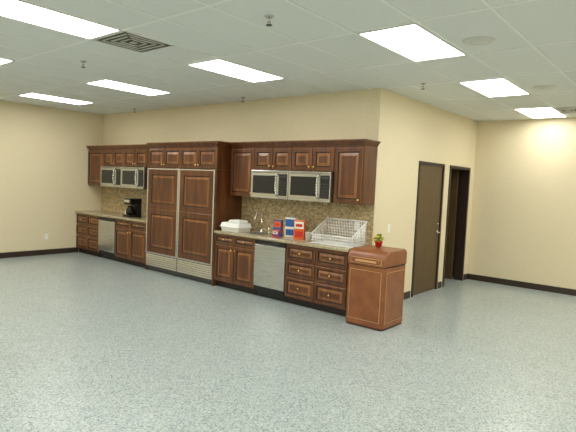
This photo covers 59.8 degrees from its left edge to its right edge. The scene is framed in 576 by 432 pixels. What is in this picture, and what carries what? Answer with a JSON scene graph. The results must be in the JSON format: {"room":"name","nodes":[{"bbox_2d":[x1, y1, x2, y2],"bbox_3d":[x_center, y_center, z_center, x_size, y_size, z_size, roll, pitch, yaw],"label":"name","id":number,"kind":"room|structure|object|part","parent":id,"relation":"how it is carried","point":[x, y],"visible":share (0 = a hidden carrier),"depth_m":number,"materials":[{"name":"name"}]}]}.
{"room":"common room","nodes":[
{"label":"common room","id":0,"kind":"room"},
{"bbox_2d":[0,100,102,252],"bbox_3d":[-7.481,-0.642,7.620,0.150,3.077,9.982,6,5,39],"label":"wall","id":1,"kind":"structure","parent":0,"point":[44,151],"depth_m":10.40,"materials":[{"name":"paint"}]},
{"bbox_2d":[0,247,78,257],"bbox_3d":[-7.656,0.849,7.460,0.012,0.110,9.446,6,5,39],"label":"baseboard","id":2,"kind":"structure","parent":1,"relation":"attached to","point":[73,249],"depth_m":10.42,"materials":[{"name":"brown plastic"}]},
{"bbox_2d":[103,88,386,244],"bbox_3d":[-1.527,-0.486,9.264,7.225,3.077,0.150,6,5,39],"label":"wall","id":3,"kind":"structure","parent":0,"point":[355,114],"depth_m":8.11,"materials":[{"name":"paint"}]},
{"bbox_2d":[86,145,103,185],"bbox_3d":[-4.098,-1.097,11.025,0.637,0.866,0.397,6,5,39],"label":"upper cabinet","id":4,"kind":"object","parent":3,"relation":"attached to","point":[95,153],"visible":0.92,"depth_m":10.91,"materials":[{"name":"brown wood"}]},
{"bbox_2d":[101,186,146,215],"bbox_3d":[-3.247,-0.310,10.593,2.618,0.567,0.011,6,5,39],"label":"backsplash","id":5,"kind":"structure","parent":3,"relation":"attached to","point":[112,198],"depth_m":10.95,"materials":[{"name":"stone"}]},
{"bbox_2d":[101,144,147,166],"bbox_3d":[-3.235,-1.225,10.304,1.583,0.438,0.397,6,5,39],"label":"upper cabinet","id":6,"kind":"object","parent":3,"relation":"attached to","point":[114,155],"visible":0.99,"depth_m":10.15,"materials":[{"name":"brown wood"}]},
{"bbox_2d":[100,166,120,187],"bbox_3d":[-3.585,-0.822,10.551,0.783,0.424,0.458,6,5,39],"label":"microwave","id":7,"kind":"object","parent":6,"relation":"attached to","point":[110,175],"visible":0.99,"depth_m":10.41,"materials":[{"name":"grey metal"}]},
{"bbox_2d":[121,167,146,188],"bbox_3d":[-2.978,-0.761,10.049,0.785,0.424,0.458,6,5,39],"label":"microwave","id":8,"kind":"object","parent":6,"relation":"attached to","point":[131,177],"visible":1,"depth_m":9.86,"materials":[{"name":"grey metal"}]},
{"bbox_2d":[145,144,147,174],"bbox_3d":[-2.484,-0.936,9.688,0.393,0.866,0.397,6,5,39],"label":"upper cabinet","id":9,"kind":"object","parent":3,"relation":"attached to","point":[145,144],"visible":0.06,"depth_m":9.67,"materials":[{"name":"brown wood"}]},
{"bbox_2d":[146,141,231,169],"bbox_3d":[-1.660,-1.052,8.840,1.931,0.450,0.642,6,5,39],"label":"upper cabinet","id":10,"kind":"object","parent":3,"relation":"attached to","point":[213,155],"visible":0.98,"depth_m":8.46,"materials":[{"name":"brown wood"}]},
{"bbox_2d":[229,142,255,196],"bbox_3d":[-0.645,-0.753,8.165,0.525,0.866,0.397,6,5,39],"label":"upper cabinet","id":11,"kind":"object","parent":3,"relation":"attached to","point":[243,153],"visible":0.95,"depth_m":8.05,"materials":[{"name":"brown wood"}]},
{"bbox_2d":[253,140,335,171],"bbox_3d":[0.151,-0.888,7.498,1.522,0.438,0.397,6,5,39],"label":"upper cabinet","id":12,"kind":"object","parent":3,"relation":"attached to","point":[298,155],"visible":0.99,"depth_m":7.33,"materials":[{"name":"brown wood"}]},
{"bbox_2d":[250,170,288,199],"bbox_3d":[-0.187,-0.484,7.736,0.755,0.424,0.458,6,5,39],"label":"microwave","id":13,"kind":"object","parent":12,"relation":"attached to","point":[272,184],"visible":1,"depth_m":7.59,"materials":[{"name":"grey metal"}]},
{"bbox_2d":[288,171,333,202],"bbox_3d":[0.397,-0.426,7.252,0.755,0.424,0.458,6,5,39],"label":"microwave","id":14,"kind":"object","parent":12,"relation":"attached to","point":[312,186],"visible":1,"depth_m":7.08,"materials":[{"name":"grey metal"}]},
{"bbox_2d":[241,196,373,244],"bbox_3d":[0.193,0.033,7.744,2.560,0.567,0.011,6,5,39],"label":"backsplash","id":15,"kind":"structure","parent":3,"relation":"attached to","point":[314,213],"depth_m":7.60,"materials":[{"name":"stone"}]},
{"bbox_2d":[333,139,380,204],"bbox_3d":[0.922,-0.597,6.866,0.506,0.866,0.397,6,5,39],"label":"upper cabinet","id":16,"kind":"object","parent":3,"relation":"attached to","point":[355,159],"visible":1,"depth_m":6.75,"materials":[{"name":"brown wood"}]},
{"bbox_2d":[0,252,575,431],"bbox_3d":[-0.856,1.446,4.616,14.465,0.100,14.038,6,5,39],"label":"floor","id":17,"kind":"structure","parent":0,"point":[89,343],"depth_m":4.98,"materials":[{"name":"grey tile"}]},
{"bbox_2d":[76,213,101,256],"bbox_3d":[-4.125,0.393,10.932,0.941,0.873,0.617,6,5,39],"label":"base cabinet","id":18,"kind":"object","parent":17,"relation":"on","point":[87,226],"visible":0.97,"depth_m":10.71,"materials":[{"name":"brown wood"}]},
{"bbox_2d":[75,210,145,222],"bbox_3d":[-3.461,0.001,10.371,2.616,0.042,0.614,6,5,39],"label":"countertop","id":19,"kind":"structure","parent":18,"relation":"on","point":[108,214],"depth_m":10.27,"materials":[{"name":"stone"}]},
{"bbox_2d":[123,198,141,217],"bbox_3d":[-3.105,-0.166,10.004,0.240,0.370,0.280,6,5,39],"label":"coffee maker","id":20,"kind":"object","parent":19,"relation":"on","point":[134,208],"visible":1,"depth_m":9.94,"materials":[{"name":"black plastic"}]},
{"bbox_2d":[98,216,117,260],"bbox_3d":[-3.529,0.455,10.438,0.600,0.868,0.606,6,5,39],"label":"dishwasher","id":21,"kind":"object","parent":17,"relation":"on","point":[106,233],"visible":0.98,"depth_m":10.21,"materials":[{"name":"grey metal"}]},
{"bbox_2d":[115,219,145,267],"bbox_3d":[-2.886,0.517,9.906,1.062,0.873,0.617,6,5,39],"label":"base cabinet","id":22,"kind":"object","parent":17,"relation":"on","point":[130,236],"visible":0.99,"depth_m":9.69,"materials":[{"name":"brown wood"}]},
{"bbox_2d":[146,168,179,276],"bbox_3d":[-2.083,0.085,9.228,0.918,1.895,0.602,6,5,39],"label":"built-in refrigerator","id":23,"kind":"object","parent":17,"relation":"on","point":[162,183],"visible":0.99,"depth_m":8.99,"materials":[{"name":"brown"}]},
{"bbox_2d":[177,169,241,285],"bbox_3d":[-1.360,0.154,8.641,0.940,1.898,0.620,6,5,39],"label":"built-in refrigerator","id":24,"kind":"object","parent":17,"relation":"on","point":[196,195],"depth_m":8.35,"materials":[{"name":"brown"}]},
{"bbox_3d":[-1.001,0.189,8.357,0.021,1.898,0.598,6,5,39],"label":"refrigerator end panel","id":25,"kind":"part","parent":24,"relation":"part of","materials":[{"name":"brown wood"}]},
{"bbox_2d":[214,233,256,294],"bbox_3d":[-0.683,0.736,8.082,0.894,0.873,0.617,6,5,39],"label":"base cabinet","id":26,"kind":"object","parent":17,"relation":"on","point":[234,255],"visible":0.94,"depth_m":7.86,"materials":[{"name":"brown wood"}]},
{"bbox_2d":[253,239,286,301],"bbox_3d":[-0.105,0.796,7.602,0.602,0.868,0.606,6,5,39],"label":"dishwasher","id":27,"kind":"object","parent":17,"relation":"on","point":[269,256],"visible":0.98,"depth_m":7.37,"materials":[{"name":"grey metal"}]},
{"bbox_2d":[285,244,348,316],"bbox_3d":[0.534,0.857,7.073,1.050,0.873,0.617,6,5,39],"label":"base cabinet","id":28,"kind":"object","parent":17,"relation":"on","point":[316,278],"visible":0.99,"depth_m":6.84,"materials":[{"name":"brown wood"}]},
{"bbox_2d":[214,230,351,251],"bbox_3d":[-0.015,0.344,7.517,2.577,0.042,0.614,6,5,39],"label":"countertop","id":29,"kind":"structure","parent":28,"relation":"on","point":[268,237],"depth_m":7.29,"materials":[{"name":"stone"}]},
{"bbox_2d":[219,219,251,232],"bbox_3d":[-0.842,0.154,8.105,0.464,0.185,0.364,6,5,39],"label":"storage container","id":30,"kind":"object","parent":29,"relation":"on","point":[234,225],"visible":1,"depth_m":7.98,"materials":[{"name":"white plastic"}]},
{"bbox_2d":[248,232,268,234],"bbox_3d":[-0.462,0.392,7.901,0.300,0.232,0.300,6,5,39],"label":"sink","id":31,"kind":"object","parent":29,"relation":"in","point":[255,233],"visible":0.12,"depth_m":8.02,"materials":[{"name":"silver metal"}]},
{"bbox_2d":[255,212,264,231],"bbox_3d":[-0.469,0.096,8.084,0.186,0.336,0.106,1,4,-26],"label":"kitchen faucet","id":32,"kind":"object","parent":29,"relation":"on","point":[262,229],"visible":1,"depth_m":8.12,"materials":[{"name":"silver metal"}]},
{"bbox_2d":[272,230,279,237],"bbox_3d":[-0.174,0.267,7.462,0.101,0.104,0.072,5,4,28],"label":"box","id":33,"kind":"object","parent":29,"relation":"on","point":[275,233],"visible":1,"depth_m":7.43,"materials":[{"name":"red"}]},
{"bbox_2d":[273,219,282,236],"bbox_3d":[-0.152,0.181,7.636,0.131,0.254,0.072,4,4,22],"label":"box","id":34,"kind":"object","parent":29,"relation":"on","point":[277,224],"visible":0.83,"depth_m":7.60,"materials":[{"name":"blue cardboard"}]},
{"bbox_2d":[284,217,296,237],"bbox_3d":[0.043,0.171,7.539,0.171,0.304,0.072,4,4,25],"label":"cereal box","id":35,"kind":"object","parent":29,"relation":"on","point":[289,221],"visible":0.78,"depth_m":7.51,"materials":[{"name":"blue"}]},
{"bbox_2d":[293,220,305,239],"bbox_3d":[0.172,0.198,7.367,0.161,0.284,0.072,4,4,20],"label":"snack box","id":36,"kind":"object","parent":29,"relation":"on","point":[299,225],"visible":0.99,"depth_m":7.33,"materials":[{"name":"orange cardboard"}]},
{"bbox_2d":[305,232,310,240],"bbox_3d":[0.287,0.293,7.236,0.092,0.122,0.091,6,5,39],"label":"paper cup","id":37,"kind":"object","parent":29,"relation":"on","point":[307,234],"visible":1,"depth_m":7.21,"materials":[{"name":"white paper"}]},
{"bbox_2d":[310,217,366,247],"bbox_3d":[0.694,0.221,6.902,0.674,0.344,0.384,6,5,39],"label":"wire dish rack","id":38,"kind":"object","parent":29,"relation":"on","point":[348,244],"visible":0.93,"depth_m":6.92,"materials":[{"name":"white metal"}]},
{"bbox_2d":[346,245,406,331],"bbox_3d":[1.111,0.884,6.345,0.538,0.967,0.572,6,5,39],"label":"trash receptacle","id":39,"kind":"object","parent":17,"relation":"on","point":[376,275],"visible":1,"depth_m":6.14,"materials":[{"name":"brown wood"}]},
{"bbox_2d":[373,234,383,246],"bbox_3d":[1.159,0.309,6.414,0.147,0.173,0.139,4,4,17],"label":"flower pot","id":40,"kind":"object","parent":39,"relation":"on","point":[378,243],"visible":1,"depth_m":6.38,"materials":[{"name":"red"}]},
{"bbox_2d":[0,0,575,121],"bbox_3d":[-0.715,-1.721,4.406,14.465,0.100,14.038,6,5,39],"label":"ceiling","id":41,"kind":"structure","parent":0,"point":[540,22],"depth_m":5.22,"materials":[{"name":"tile"}]},
{"bbox_2d":[0,58,13,64],"bbox_3d":[-3.915,-1.903,5.857,0.562,0.011,1.149,6,5,39],"label":"ceiling light panel","id":42,"kind":"object","parent":41,"relation":"in","point":[3,61],"depth_m":6.16,"materials":[{"name":"white plastic"}]},
{"bbox_2d":[18,93,92,104],"bbox_3d":[-4.217,-2.135,9.152,0.562,0.011,1.149,6,5,39],"label":"ceiling light panel","id":43,"kind":"object","parent":41,"relation":"in","point":[33,95],"depth_m":9.12,"materials":[{"name":"white plastic"}]},
{"bbox_2d":[0,0,121,39],"bbox_3d":[-2.114,-1.724,4.365,0.562,0.011,1.149,6,5,39],"label":"ceiling light panel","id":44,"kind":"object","parent":41,"relation":"in","point":[19,10],"depth_m":4.41,"materials":[{"name":"white plastic"}]},
{"bbox_2d":[86,79,170,95],"bbox_3d":[-2.416,-1.956,7.660,0.562,0.011,1.149,6,5,39],"label":"ceiling light panel","id":45,"kind":"object","parent":41,"relation":"in","point":[104,83],"depth_m":7.62,"materials":[{"name":"white plastic"}]},
{"bbox_2d":[93,31,173,52],"bbox_3d":[-1.552,-1.744,5.041,0.570,0.011,0.570,6,5,39],"label":"ceiling vent","id":46,"kind":"object","parent":41,"relation":"in","point":[127,40],"visible":1,"depth_m":5.03,"materials":[{"name":"grey plastic"}]},
{"bbox_2d":[186,58,285,82],"bbox_3d":[-0.615,-1.777,6.168,0.562,0.011,1.149,6,5,39],"label":"ceiling light panel","id":47,"kind":"object","parent":41,"relation":"in","point":[220,66],"depth_m":6.12,"materials":[{"name":"white plastic"}]},
{"bbox_2d":[265,15,273,26],"bbox_3d":[-0.153,-1.585,4.074,0.080,0.074,0.080,6,5,39],"label":"sprinkler","id":48,"kind":"object","parent":41,"relation":"attached to","point":[269,17],"visible":1,"depth_m":4.06,"materials":[{"name":"silver metal"}]},
{"bbox_2d":[0,0,575,120],"bbox_3d":[-0.717,-1.669,4.409,14.165,0.005,13.738,6,5,39],"label":"grid","id":49,"kind":"object","parent":41,"relation":"attached to","point":[485,2],"visible":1,"depth_m":5.40,"materials":[{"name":"white paint"}]},
{"bbox_2d":[357,23,466,61],"bbox_3d":[1.186,-1.597,4.676,0.562,0.011,1.149,6,5,39],"label":"ceiling light panel","id":50,"kind":"object","parent":41,"relation":"in","point":[412,41],"depth_m":4.61,"materials":[{"name":"white plastic"}]},
{"bbox_2d":[462,36,494,45],"bbox_3d":[1.702,-1.561,4.483,0.276,0.014,0.276,6,5,39],"label":"ceiling speaker","id":51,"kind":"object","parent":41,"relation":"in","point":[477,40],"depth_m":4.45},
{"bbox_2d":[457,78,529,96],"bbox_3d":[2.685,-1.650,6.480,0.562,0.011,1.149,6,5,39],"label":"ceiling light panel","id":52,"kind":"object","parent":41,"relation":"in","point":[497,87],"depth_m":6.43,"materials":[{"name":"white plastic"}]},
{"bbox_2d":[513,107,567,117],"bbox_3d":[4.185,-1.703,8.283,0.562,0.011,1.149,6,5,39],"label":"ceiling light panel","id":53,"kind":"object","parent":41,"relation":"in","point":[539,112],"depth_m":8.27,"materials":[{"name":"white plastic"}]},
{"bbox_2d":[532,85,555,89],"bbox_3d":[3.223,-1.615,6.313,0.276,0.014,0.276,6,5,39],"label":"ceiling speaker","id":54,"kind":"object","parent":41,"relation":"in","point":[541,87],"depth_m":6.26},
{"bbox_2d":[544,107,575,113],"bbox_3d":[4.420,-1.669,7.918,0.560,0.011,0.560,6,5,39],"label":"ceiling vent","id":55,"kind":"object","parent":41,"relation":"in","point":[564,109],"visible":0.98,"depth_m":7.90,"materials":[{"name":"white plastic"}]},
{"bbox_2d":[379,90,477,296],"bbox_3d":[2.389,-0.258,8.458,0.150,3.077,3.606,6,5,39],"label":"wall","id":56,"kind":"structure","parent":0,"point":[415,131],"depth_m":7.77,"materials":[{"name":"paint"}]},
{"bbox_2d":[411,161,444,296],"bbox_3d":[2.289,0.199,8.353,0.223,2.170,1.000,6,5,39],"label":"door","id":57,"kind":"structure","parent":56,"relation":"in","point":[430,188],"depth_m":8.32,"materials":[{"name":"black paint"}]},
{"bbox_2d":[403,273,467,299],"bbox_3d":[2.334,1.229,8.442,0.012,0.110,3.744,6,5,39],"label":"baseboard","id":58,"kind":"structure","parent":56,"relation":"attached to","point":[406,294],"depth_m":8.80,"materials":[{"name":"brown plastic"}]},
{"bbox_2d":[442,165,470,286],"bbox_3d":[2.697,0.134,9.612,1.114,2.170,0.980,6,5,39],"label":"door frame","id":59,"kind":"structure","parent":56,"relation":"in","point":[464,185],"depth_m":9.67,"materials":[{"name":"black paint"}]},
{"bbox_2d":[452,169,459,276],"bbox_3d":[2.105,-0.388,10.230,2.560,3.077,1.538,6,5,39],"label":"wall","id":60,"kind":"structure","parent":0,"point":[452,169],"depth_m":10.01,"materials":[{"name":"brown paint"}]},
{"bbox_2d":[467,117,575,289],"bbox_3d":[6.369,-0.024,7.599,7.390,3.077,0.150,6,5,39],"label":"wall","id":61,"kind":"structure","parent":0,"point":[523,225],"depth_m":9.17,"materials":[{"name":"paint"}]},
{"bbox_2d":[467,274,575,295],"bbox_3d":[6.251,1.457,7.635,7.090,0.110,0.012,6,5,39],"label":"baseboard","id":62,"kind":"structure","parent":61,"relation":"attached to","point":[560,290],"depth_m":9.22,"materials":[{"name":"brown plastic"}]}
]}

